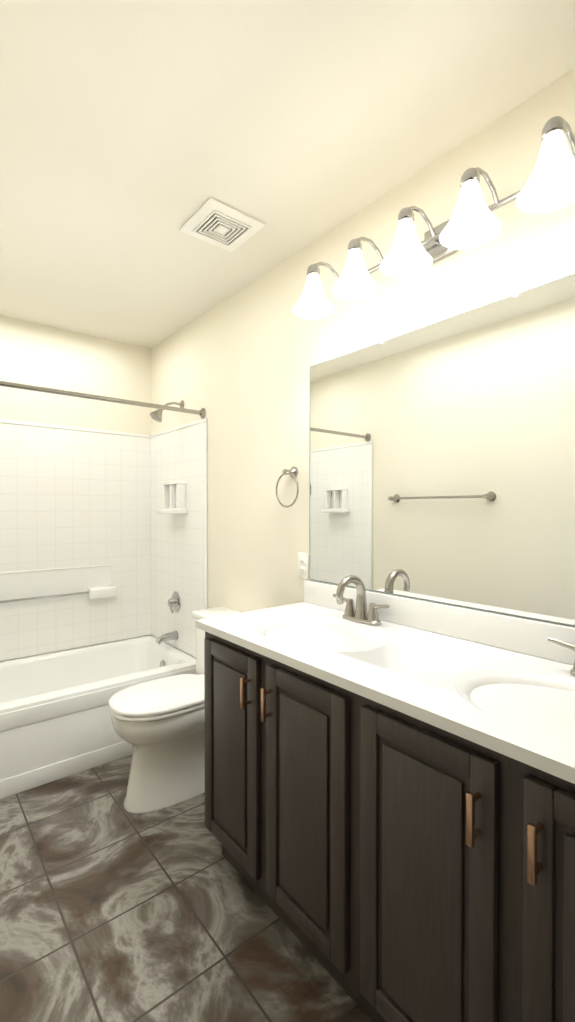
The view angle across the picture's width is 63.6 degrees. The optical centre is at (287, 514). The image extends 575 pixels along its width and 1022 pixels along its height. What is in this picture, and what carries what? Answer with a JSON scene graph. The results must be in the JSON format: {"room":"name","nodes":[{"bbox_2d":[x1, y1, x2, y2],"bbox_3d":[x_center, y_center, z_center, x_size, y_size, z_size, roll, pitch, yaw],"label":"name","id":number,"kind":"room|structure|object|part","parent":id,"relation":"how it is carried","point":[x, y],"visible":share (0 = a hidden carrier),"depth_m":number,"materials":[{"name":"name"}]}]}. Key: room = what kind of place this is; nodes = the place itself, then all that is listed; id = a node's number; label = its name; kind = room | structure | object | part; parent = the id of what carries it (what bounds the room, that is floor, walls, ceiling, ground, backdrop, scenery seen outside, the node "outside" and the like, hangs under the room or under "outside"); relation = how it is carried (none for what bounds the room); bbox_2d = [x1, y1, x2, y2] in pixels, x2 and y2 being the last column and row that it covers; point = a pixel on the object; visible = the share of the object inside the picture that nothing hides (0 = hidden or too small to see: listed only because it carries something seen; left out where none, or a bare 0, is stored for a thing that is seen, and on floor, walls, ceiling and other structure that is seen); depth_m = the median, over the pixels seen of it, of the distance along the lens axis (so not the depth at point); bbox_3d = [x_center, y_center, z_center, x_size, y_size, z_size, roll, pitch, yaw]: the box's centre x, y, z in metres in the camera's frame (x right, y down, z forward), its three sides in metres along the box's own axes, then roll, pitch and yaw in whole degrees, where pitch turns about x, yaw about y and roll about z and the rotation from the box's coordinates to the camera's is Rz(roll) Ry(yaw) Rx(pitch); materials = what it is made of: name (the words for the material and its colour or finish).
{"room":"bathroom","nodes":[
{"label":"bathroom","id":0,"kind":"room"},
{"bbox_2d":[0,315,150,661],"bbox_3d":[-1.635,0.048,3.014,1.524,2.535,0.100,-1,1,-39],"label":"wall","id":1,"kind":"structure","parent":0,"point":[36,354],"depth_m":3.10,"materials":[{"name":"beige paint"}]},
{"bbox_2d":[0,418,206,660],"bbox_3d":[-1.338,0.162,2.650,1.521,1.479,0.838,-1,1,-39],"label":"shower surround","id":2,"kind":"object","parent":1,"relation":"attached to","point":[103,536],"depth_m":3.08,"materials":[{"name":"tile"}]},
{"bbox_2d":[0,754,372,1021],"bbox_3d":[-0.363,1.383,1.465,1.724,0.100,4.130,-1,1,-39],"label":"floor","id":3,"kind":"structure","parent":0,"point":[112,909],"depth_m":1.50,"materials":[{"name":"tile"}]},
{"bbox_2d":[0,635,195,798],"bbox_3d":[-1.345,1.112,2.669,1.518,0.415,0.813,-1,1,-39],"label":"bathtub","id":4,"kind":"object","parent":3,"relation":"on","point":[55,719],"visible":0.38,"depth_m":2.44,"materials":[{"name":"white ceramic"}]},
{"bbox_2d":[109,606,241,812],"bbox_3d":[-0.503,0.925,2.268,0.705,0.797,0.426,-1,1,-39],"label":"toilet","id":5,"kind":"object","parent":3,"relation":"on","point":[158,724],"visible":0.52,"depth_m":2.11,"materials":[{"name":"white ceramic"}]},
{"bbox_3d":[-0.580,0.862,2.205,0.508,0.046,0.382,-1,1,-39],"label":"seat","id":6,"kind":"part","parent":5,"relation":"part of","materials":[{"name":"white plastic"}]},
{"bbox_2d":[195,575,574,1021],"bbox_3d":[0.358,0.780,1.311,0.585,1.108,1.574,-1,1,-39],"label":"bathroom vanity","id":7,"kind":"object","parent":3,"relation":"on","point":[389,802],"visible":1,"depth_m":1.11,"materials":[{"name":"brown wood"}]},
{"bbox_2d":[0,0,574,348],"bbox_3d":[-0.363,-1.252,1.436,1.724,0.100,4.130,-1,1,-39],"label":"ceiling","id":8,"kind":"structure","parent":0,"point":[135,135],"depth_m":1.42,"materials":[{"name":"beige paint"}]},
{"bbox_2d":[180,198,264,251],"bbox_3d":[-0.274,-1.198,1.942,0.260,0.018,0.260,-1,1,-39],"label":"fan","id":9,"kind":"object","parent":8,"relation":"attached to","point":[219,224],"visible":1,"depth_m":1.92,"materials":[{"name":"white plastic"}]},
{"bbox_2d":[151,68,574,657],"bbox_3d":[0.266,0.059,1.963,0.100,2.535,4.130,-1,1,-39],"label":"wall","id":10,"kind":"structure","parent":0,"point":[239,364],"depth_m":2.15,"materials":[{"name":"beige paint"}]},
{"bbox_2d":[0,381,205,417],"bbox_3d":[-1.105,-0.612,2.355,1.521,0.064,0.064,-1,1,-39],"label":"rail","id":11,"kind":"object","parent":10,"relation":"attached to","point":[202,412],"visible":1,"depth_m":2.43,"materials":[{"name":"silver metal"}]},
{"bbox_2d":[150,400,183,421],"bbox_3d":[-0.777,-0.669,2.982,0.220,0.161,0.084,-1,1,-39],"label":"shower head","id":12,"kind":"object","parent":10,"relation":"attached to","point":[155,415],"visible":0.75,"depth_m":2.94},
{"bbox_2d":[156,631,177,643],"bbox_3d":[-0.802,0.820,3.081,0.154,0.071,0.062,-1,1,-39],"label":"tub spout","id":13,"kind":"object","parent":10,"relation":"attached to","point":[169,636],"visible":0.9,"depth_m":3.07,"materials":[{"name":"silver metal"}]},
{"bbox_2d":[168,591,180,612],"bbox_3d":[-0.770,0.590,3.105,0.071,0.170,0.170,-1,1,-39],"label":"tub valve","id":14,"kind":"object","parent":10,"relation":"attached to","point":[174,601],"visible":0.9,"depth_m":3.09,"materials":[{"name":"silver metal"}]},
{"bbox_2d":[276,466,298,507],"bbox_3d":[0.007,-0.127,2.150,0.062,0.192,0.165,-1,1,-39],"label":"towel ring","id":15,"kind":"object","parent":10,"relation":"attached to","point":[292,472],"visible":1,"depth_m":2.15,"materials":[{"name":"silver metal"}]},
{"bbox_2d":[298,553,307,578],"bbox_3d":[0.070,0.235,2.119,0.008,0.116,0.070,-1,1,-39],"label":"electrical outlet","id":16,"kind":"object","parent":10,"relation":"attached to","point":[303,565],"visible":1,"depth_m":2.11,"materials":[{"name":"white plastic"}]},
{"bbox_2d":[292,116,574,318],"bbox_3d":[0.412,-0.873,1.472,0.278,0.203,1.008,-1,1,-39],"label":"sconce","id":17,"kind":"object","parent":10,"relation":"attached to","point":[474,221],"visible":1,"depth_m":1.33,"materials":[{"name":"white glass"}]},
{"bbox_2d":[309,272,574,625],"bbox_3d":[0.719,-0.178,1.317,0.008,0.958,1.960,-1,1,-39],"label":"mirror","id":18,"kind":"object","parent":10,"relation":"attached to","point":[441,460],"visible":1,"depth_m":1.51,"materials":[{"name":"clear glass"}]}
]}

